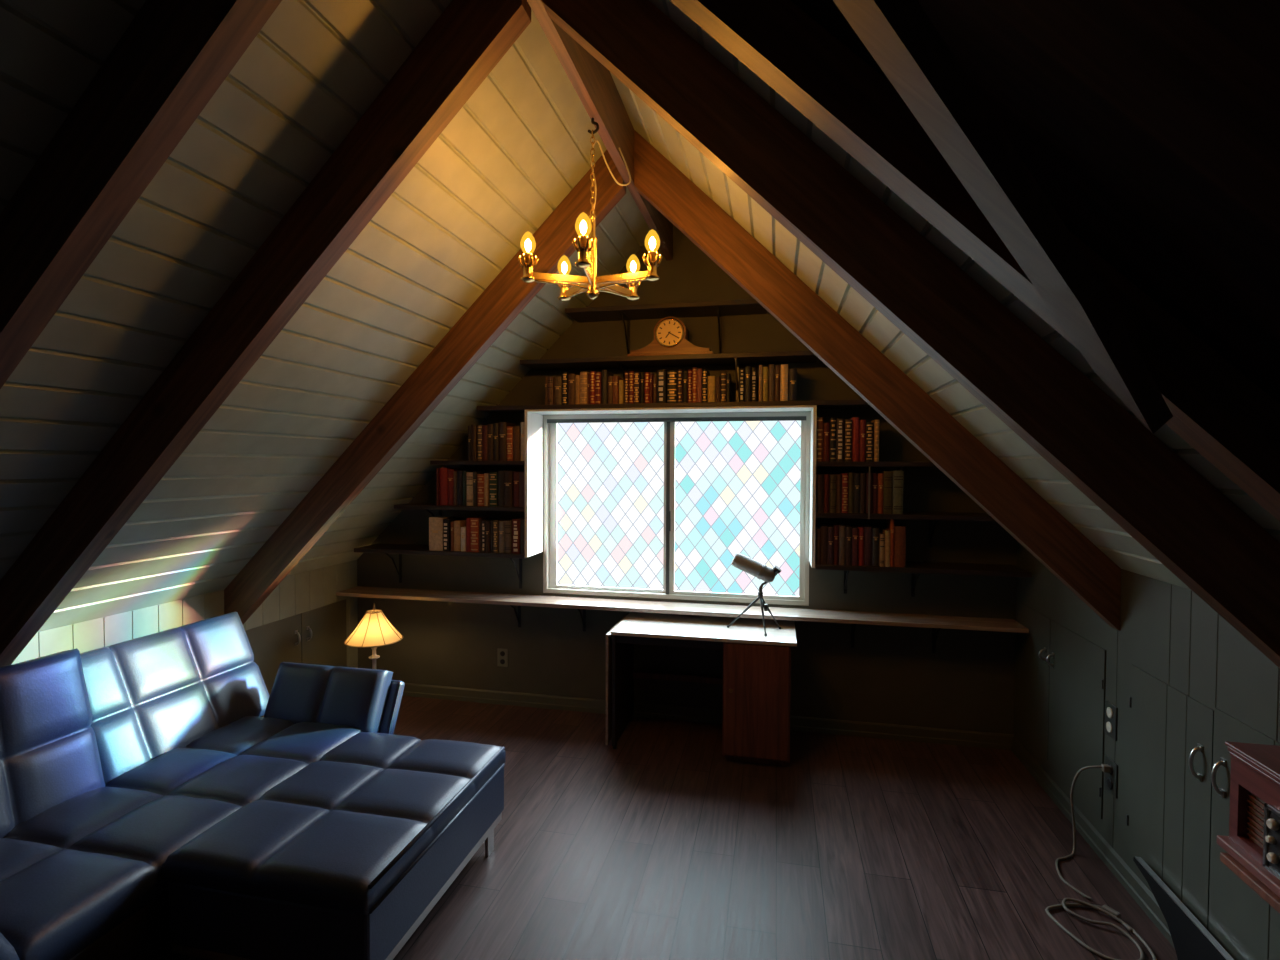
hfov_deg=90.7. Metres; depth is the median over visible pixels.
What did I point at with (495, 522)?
book
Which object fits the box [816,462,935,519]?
wall shelf
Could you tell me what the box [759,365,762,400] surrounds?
book
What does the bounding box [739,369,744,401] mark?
book
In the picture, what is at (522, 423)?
book
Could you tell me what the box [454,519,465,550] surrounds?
book
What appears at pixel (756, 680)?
desk
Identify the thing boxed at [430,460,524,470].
wall shelf
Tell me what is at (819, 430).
book
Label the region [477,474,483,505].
book
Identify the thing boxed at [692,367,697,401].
book
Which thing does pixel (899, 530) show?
book
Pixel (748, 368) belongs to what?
book
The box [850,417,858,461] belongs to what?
book
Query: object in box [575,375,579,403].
book
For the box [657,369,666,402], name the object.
book
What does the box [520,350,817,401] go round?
wall shelf
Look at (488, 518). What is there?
book
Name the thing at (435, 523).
book
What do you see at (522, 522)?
book
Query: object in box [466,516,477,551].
book
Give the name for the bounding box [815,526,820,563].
book
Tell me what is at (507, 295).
rafter
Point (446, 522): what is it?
book
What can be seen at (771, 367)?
book
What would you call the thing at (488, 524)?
book
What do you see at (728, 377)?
book
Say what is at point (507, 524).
book
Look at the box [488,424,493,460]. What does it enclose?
book
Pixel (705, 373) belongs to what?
book
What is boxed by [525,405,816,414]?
trim
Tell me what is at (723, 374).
book
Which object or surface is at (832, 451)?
book
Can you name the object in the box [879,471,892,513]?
book
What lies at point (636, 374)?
book
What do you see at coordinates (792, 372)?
book
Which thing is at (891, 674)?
wall
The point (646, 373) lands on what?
book
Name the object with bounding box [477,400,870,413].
wall shelf
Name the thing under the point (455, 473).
book
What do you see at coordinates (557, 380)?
book
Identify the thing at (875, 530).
book
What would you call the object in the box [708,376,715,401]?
book
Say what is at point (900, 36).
brace
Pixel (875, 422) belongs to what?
book
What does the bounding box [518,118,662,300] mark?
chandelier
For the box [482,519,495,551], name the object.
book
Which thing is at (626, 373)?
book
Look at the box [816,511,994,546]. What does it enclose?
wall shelf
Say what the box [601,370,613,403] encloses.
book
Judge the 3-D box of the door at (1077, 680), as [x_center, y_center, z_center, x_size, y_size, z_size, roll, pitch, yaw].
[2.177,1.166,3.200,0.042,0.784,0.585,1,1,12]
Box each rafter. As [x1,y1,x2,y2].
[0,0,281,388]
[0,0,530,666]
[224,150,625,623]
[541,0,1279,667]
[634,130,1120,630]
[669,0,1279,521]
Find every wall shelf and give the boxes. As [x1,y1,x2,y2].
[354,543,532,588]
[394,502,524,516]
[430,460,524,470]
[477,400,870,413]
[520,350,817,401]
[565,299,766,353]
[815,561,1031,596]
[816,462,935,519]
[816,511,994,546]
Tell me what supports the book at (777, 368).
on the wall shelf at (821, 404)
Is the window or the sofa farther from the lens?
the window
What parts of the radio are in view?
moulding, moulding, dial frame, dial panel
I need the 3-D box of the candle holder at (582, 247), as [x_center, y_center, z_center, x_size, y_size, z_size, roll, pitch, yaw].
[-0.210,-0.848,2.344,0.080,0.115,0.082,1,1,12]
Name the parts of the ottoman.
leg, frame rail, leg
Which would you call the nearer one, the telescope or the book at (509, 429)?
the telescope
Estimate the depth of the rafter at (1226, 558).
1.71 m
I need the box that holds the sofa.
[0,612,404,959]
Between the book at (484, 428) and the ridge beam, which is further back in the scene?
the book at (484, 428)
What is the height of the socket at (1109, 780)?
0.048 m
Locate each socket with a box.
[1106,722,1111,732]
[1107,707,1112,717]
[1107,778,1112,789]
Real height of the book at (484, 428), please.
0.244 m
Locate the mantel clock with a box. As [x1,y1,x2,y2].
[627,316,713,355]
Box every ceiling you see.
[0,0,652,631]
[610,0,1279,589]
[791,0,1279,403]
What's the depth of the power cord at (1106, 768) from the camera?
2.89 m
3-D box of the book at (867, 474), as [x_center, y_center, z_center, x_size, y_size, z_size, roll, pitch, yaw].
[1.428,0.081,3.969,0.031,0.247,0.160,1,1,12]
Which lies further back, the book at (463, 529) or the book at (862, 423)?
the book at (463, 529)
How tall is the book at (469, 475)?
0.236 m
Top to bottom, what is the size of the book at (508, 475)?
0.250 m
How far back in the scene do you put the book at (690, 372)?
4.12 m
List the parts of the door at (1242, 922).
handle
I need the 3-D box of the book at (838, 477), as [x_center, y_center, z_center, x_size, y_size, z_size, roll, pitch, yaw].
[1.256,0.084,4.015,0.031,0.239,0.162,1,1,12]
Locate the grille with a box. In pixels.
[1246,791,1265,847]
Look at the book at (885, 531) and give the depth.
3.88 m
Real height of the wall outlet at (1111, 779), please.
0.150 m
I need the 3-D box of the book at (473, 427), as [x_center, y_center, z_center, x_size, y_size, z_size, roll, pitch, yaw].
[-1.152,-0.265,4.527,0.039,0.251,0.183,1,1,12]
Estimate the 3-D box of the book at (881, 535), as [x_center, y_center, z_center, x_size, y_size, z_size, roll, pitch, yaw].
[1.503,0.430,3.955,0.028,0.201,0.156,1,1,12]
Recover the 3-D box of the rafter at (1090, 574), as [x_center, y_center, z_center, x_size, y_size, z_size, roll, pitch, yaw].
[1.050,-0.550,3.022,2.198,2.410,0.077,1,1,12]
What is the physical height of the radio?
0.280 m
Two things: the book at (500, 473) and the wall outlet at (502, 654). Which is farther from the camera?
the wall outlet at (502, 654)
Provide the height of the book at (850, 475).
0.251 m
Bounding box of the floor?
[145,696,1177,959]
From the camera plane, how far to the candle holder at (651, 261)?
2.50 m
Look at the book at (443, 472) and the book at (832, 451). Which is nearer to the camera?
the book at (832, 451)
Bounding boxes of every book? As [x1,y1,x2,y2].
[429,516,452,550]
[439,468,457,504]
[443,517,460,550]
[448,469,464,504]
[450,521,453,550]
[454,472,456,505]
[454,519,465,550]
[457,470,467,505]
[461,526,465,551]
[462,470,476,505]
[466,472,472,505]
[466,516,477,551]
[468,426,470,460]
[471,425,476,460]
[471,516,488,551]
[473,471,487,505]
[477,425,487,460]
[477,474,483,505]
[479,517,490,551]
[482,426,487,460]
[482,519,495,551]
[484,473,488,505]
[486,521,490,552]
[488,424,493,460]
[489,472,497,505]
[491,519,498,551]
[493,423,498,460]
[493,519,506,552]
[498,471,503,505]
[499,422,515,460]
[499,520,506,552]
[504,470,521,506]
[504,519,511,552]
[507,427,512,460]
[512,517,524,553]
[513,426,520,460]
[513,471,523,506]
[519,471,524,506]
[520,519,524,553]
[521,422,524,460]
[545,376,547,404]
[547,377,553,404]
[554,377,561,404]
[562,372,569,404]
[568,374,575,403]
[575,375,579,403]
[580,372,588,403]
[587,373,589,403]
[590,371,594,403]
[595,372,600,403]
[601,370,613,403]
[608,376,612,403]
[613,376,623,403]
[619,380,624,403]
[625,372,628,403]
[629,371,633,402]
[634,372,639,402]
[640,373,644,402]
[645,372,649,402]
[649,373,653,402]
[653,375,656,402]
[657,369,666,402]
[667,371,677,402]
[678,369,683,402]
[683,372,687,402]
[688,370,692,401]
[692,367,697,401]
[697,369,701,401]
[702,370,709,401]
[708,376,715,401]
[715,377,720,401]
[721,372,726,401]
[726,373,731,401]
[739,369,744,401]
[745,366,750,401]
[751,367,756,400]
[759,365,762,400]
[762,367,767,400]
[769,364,773,400]
[775,365,779,400]
[780,364,787,400]
[789,369,796,400]
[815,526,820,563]
[816,417,822,461]
[816,474,823,512]
[819,524,827,564]
[822,423,829,461]
[823,474,828,512]
[827,525,832,564]
[828,418,835,461]
[829,474,835,512]
[832,523,838,564]
[834,474,841,512]
[836,419,843,461]
[838,524,845,564]
[840,473,847,512]
[843,420,851,461]
[845,525,851,565]
[846,472,853,512]
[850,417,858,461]
[851,526,858,565]
[853,473,859,512]
[856,525,863,565]
[859,420,865,461]
[860,473,865,512]
[861,524,871,565]
[865,423,872,461]
[865,473,871,513]
[871,420,879,461]
[872,473,877,513]
[872,526,878,565]
[877,473,882,513]
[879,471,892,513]
[879,532,884,566]
[881,528,890,566]
[886,519,893,566]
[889,470,903,513]
[894,524,905,566]
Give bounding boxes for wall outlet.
[497,648,507,666]
[1104,700,1116,740]
[1105,755,1117,797]
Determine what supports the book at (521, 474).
on the wall shelf at (417, 505)
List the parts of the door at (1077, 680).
handle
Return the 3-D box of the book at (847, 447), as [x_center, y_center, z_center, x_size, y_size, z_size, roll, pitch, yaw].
[1.306,-0.246,3.990,0.041,0.259,0.167,1,1,12]
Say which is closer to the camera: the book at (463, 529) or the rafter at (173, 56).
the rafter at (173, 56)
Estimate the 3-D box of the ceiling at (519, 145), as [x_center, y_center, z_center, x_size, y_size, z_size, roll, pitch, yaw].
[-1.710,-0.527,1.735,2.597,2.644,6.298,1,1,12]
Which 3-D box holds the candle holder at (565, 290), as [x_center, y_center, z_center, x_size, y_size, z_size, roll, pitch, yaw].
[-0.338,-0.860,2.826,0.080,0.115,0.082,1,1,12]
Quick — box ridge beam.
[527,0,672,260]
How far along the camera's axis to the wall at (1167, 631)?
2.57 m
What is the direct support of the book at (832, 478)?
on the wall shelf at (908, 515)
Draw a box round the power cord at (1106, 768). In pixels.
[1055,764,1110,900]
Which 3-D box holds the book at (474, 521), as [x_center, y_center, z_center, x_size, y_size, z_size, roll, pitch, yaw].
[-1.151,0.386,4.540,0.058,0.239,0.180,1,1,12]
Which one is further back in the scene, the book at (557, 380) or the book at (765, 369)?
the book at (557, 380)
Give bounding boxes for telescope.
[727,553,780,635]
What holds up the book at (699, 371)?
on the wall shelf at (821, 404)
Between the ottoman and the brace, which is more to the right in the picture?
the brace
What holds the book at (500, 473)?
on the wall shelf at (417, 505)
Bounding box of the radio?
[1217,741,1279,896]
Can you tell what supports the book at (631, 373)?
on the wall shelf at (821, 404)
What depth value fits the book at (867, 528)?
3.91 m
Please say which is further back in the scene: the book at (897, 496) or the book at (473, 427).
the book at (473, 427)
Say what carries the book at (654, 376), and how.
on the wall shelf at (821, 404)
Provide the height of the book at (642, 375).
0.203 m
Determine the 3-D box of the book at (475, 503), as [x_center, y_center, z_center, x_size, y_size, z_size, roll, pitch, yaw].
[-1.145,0.060,4.537,0.027,0.242,0.187,1,1,12]
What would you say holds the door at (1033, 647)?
in the wall at (1167, 631)
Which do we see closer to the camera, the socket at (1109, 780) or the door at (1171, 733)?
the door at (1171, 733)
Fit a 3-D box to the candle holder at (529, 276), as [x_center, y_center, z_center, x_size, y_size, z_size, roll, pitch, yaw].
[-0.449,-0.853,2.538,0.080,0.115,0.082,1,1,12]
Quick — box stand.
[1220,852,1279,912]
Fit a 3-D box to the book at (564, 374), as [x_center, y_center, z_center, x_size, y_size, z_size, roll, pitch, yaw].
[-0.493,-0.624,4.385,0.034,0.221,0.191,1,1,12]
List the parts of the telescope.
leg, leg, pan handle, leg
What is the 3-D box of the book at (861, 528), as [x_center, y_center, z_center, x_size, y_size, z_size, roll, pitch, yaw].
[1.386,0.410,3.992,0.030,0.239,0.160,1,1,12]
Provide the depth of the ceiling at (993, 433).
2.58 m
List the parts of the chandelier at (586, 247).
bulb, arm, bulb, arm, bulb, arm, chain, swag cord, arm, arm, bulb, bulb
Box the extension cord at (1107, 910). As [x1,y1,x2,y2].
[1045,898,1156,959]
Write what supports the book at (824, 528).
on the wall shelf at (912, 567)
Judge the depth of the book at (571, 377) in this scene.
4.29 m
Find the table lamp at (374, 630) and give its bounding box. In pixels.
[344,603,402,668]
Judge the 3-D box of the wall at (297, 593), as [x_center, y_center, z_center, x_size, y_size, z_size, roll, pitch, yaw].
[-2.888,1.218,2.021,0.050,1.040,6.178,1,1,12]
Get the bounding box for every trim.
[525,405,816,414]
[525,412,542,556]
[809,408,816,567]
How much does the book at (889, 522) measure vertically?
0.296 m
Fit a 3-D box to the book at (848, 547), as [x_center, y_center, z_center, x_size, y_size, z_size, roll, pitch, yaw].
[1.312,0.409,3.998,0.034,0.239,0.161,1,1,12]
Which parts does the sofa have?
armrest, backrest, seat, backrest, seat, armrest, panel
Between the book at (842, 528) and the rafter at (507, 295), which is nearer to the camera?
the rafter at (507, 295)
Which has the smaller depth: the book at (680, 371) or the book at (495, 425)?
the book at (680, 371)
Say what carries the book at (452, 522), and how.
on the wall shelf at (400, 549)
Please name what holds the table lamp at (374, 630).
on the floor
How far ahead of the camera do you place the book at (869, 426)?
3.89 m
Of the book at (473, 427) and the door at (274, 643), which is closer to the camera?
the door at (274, 643)
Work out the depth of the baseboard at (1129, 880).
2.91 m
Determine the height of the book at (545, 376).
0.196 m
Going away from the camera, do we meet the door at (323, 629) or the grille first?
the grille
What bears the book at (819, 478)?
on the wall shelf at (908, 515)
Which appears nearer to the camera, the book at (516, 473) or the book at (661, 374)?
the book at (661, 374)
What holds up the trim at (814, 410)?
attached to the wall at (891, 674)
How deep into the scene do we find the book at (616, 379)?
4.22 m
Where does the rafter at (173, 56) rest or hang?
attached to the ceiling at (519, 145)
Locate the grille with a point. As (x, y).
(1254, 805)
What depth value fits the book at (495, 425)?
4.41 m
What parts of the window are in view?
fixed sash, pane, sliding sash, pane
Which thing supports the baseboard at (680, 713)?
attached to the wall at (891, 674)
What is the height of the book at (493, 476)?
0.239 m
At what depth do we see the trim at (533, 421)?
4.46 m
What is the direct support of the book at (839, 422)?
on the wall shelf at (898, 465)
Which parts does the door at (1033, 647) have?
handle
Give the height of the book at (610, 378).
0.188 m
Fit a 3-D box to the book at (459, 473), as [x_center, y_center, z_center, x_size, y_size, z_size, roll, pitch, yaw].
[-1.262,0.056,4.566,0.037,0.248,0.184,1,1,12]
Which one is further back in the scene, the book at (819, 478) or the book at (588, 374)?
the book at (588, 374)
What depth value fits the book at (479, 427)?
4.44 m
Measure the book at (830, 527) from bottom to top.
0.234 m
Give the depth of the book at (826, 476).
3.96 m
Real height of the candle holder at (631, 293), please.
0.104 m
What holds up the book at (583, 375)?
on the wall shelf at (821, 404)
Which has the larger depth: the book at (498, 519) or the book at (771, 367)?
the book at (498, 519)
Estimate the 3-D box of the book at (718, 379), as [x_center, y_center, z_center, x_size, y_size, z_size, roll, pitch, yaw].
[0.519,-0.585,4.166,0.029,0.163,0.167,1,1,12]
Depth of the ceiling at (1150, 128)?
0.82 m
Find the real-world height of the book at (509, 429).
0.236 m
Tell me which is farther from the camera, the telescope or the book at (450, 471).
the book at (450, 471)
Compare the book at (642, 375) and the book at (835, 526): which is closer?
the book at (835, 526)
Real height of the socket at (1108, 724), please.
0.048 m
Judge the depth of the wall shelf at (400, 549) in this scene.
4.58 m
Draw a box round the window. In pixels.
[543,412,810,605]
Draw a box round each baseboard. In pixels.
[402,683,1013,749]
[1011,737,1174,948]
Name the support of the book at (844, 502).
on the wall shelf at (908, 515)
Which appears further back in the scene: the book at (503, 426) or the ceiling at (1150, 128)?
the book at (503, 426)
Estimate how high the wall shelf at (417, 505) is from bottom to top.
0.230 m
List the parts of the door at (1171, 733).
handle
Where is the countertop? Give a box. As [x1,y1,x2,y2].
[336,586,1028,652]
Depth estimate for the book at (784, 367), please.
3.99 m
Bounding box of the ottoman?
[162,732,504,959]
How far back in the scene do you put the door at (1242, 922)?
2.09 m
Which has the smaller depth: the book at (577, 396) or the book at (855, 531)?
the book at (855, 531)
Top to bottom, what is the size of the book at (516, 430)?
0.236 m
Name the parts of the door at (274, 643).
handle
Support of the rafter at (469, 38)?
attached to the ceiling at (519, 145)
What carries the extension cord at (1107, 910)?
on the floor
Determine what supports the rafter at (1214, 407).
attached to the ceiling at (993, 433)
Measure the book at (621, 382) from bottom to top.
0.157 m
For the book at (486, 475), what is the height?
0.230 m
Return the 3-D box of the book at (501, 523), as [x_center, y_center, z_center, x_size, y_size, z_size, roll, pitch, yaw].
[-0.955,0.398,4.502,0.044,0.219,0.163,1,1,12]
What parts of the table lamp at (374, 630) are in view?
lamp shade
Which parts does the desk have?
panel, door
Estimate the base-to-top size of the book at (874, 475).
0.248 m
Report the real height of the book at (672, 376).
0.211 m
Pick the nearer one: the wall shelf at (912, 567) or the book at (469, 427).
the wall shelf at (912, 567)
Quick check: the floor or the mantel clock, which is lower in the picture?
the floor
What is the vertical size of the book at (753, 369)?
0.218 m
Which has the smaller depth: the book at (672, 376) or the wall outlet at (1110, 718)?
the wall outlet at (1110, 718)
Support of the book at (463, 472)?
on the wall shelf at (417, 505)
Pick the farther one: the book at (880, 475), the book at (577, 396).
the book at (577, 396)
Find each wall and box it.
[11,560,357,667]
[357,225,1016,734]
[1014,541,1279,893]
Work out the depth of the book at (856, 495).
3.92 m
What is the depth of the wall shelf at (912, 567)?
3.87 m
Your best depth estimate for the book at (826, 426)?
3.95 m
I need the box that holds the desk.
[605,612,796,765]
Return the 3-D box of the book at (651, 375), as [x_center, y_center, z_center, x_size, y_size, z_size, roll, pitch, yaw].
[0.089,-0.606,4.250,0.020,0.197,0.180,1,1,12]
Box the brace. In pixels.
[833,0,1172,433]
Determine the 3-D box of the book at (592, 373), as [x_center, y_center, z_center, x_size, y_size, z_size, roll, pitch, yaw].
[-0.301,-0.622,4.342,0.032,0.221,0.190,1,1,12]
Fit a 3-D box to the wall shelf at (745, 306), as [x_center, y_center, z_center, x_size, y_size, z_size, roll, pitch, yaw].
[0.176,-0.987,4.265,1.330,0.330,0.298,1,1,12]
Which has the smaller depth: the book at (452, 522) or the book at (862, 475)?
the book at (862, 475)
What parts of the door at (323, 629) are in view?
handle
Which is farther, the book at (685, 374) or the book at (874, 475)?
the book at (685, 374)
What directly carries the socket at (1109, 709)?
attached to the wall outlet at (1110, 718)
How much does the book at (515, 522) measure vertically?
0.238 m
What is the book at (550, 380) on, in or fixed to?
on the wall shelf at (821, 404)
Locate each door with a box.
[246,613,301,716]
[301,599,346,666]
[1015,601,1050,759]
[1046,620,1105,818]
[1126,664,1213,929]
[1208,708,1279,959]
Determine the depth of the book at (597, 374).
4.24 m
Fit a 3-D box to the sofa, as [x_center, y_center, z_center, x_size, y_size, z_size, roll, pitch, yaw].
[-2.035,1.222,2.604,1.126,1.010,1.985,1,1,12]
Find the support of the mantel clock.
on the wall shelf at (736, 359)

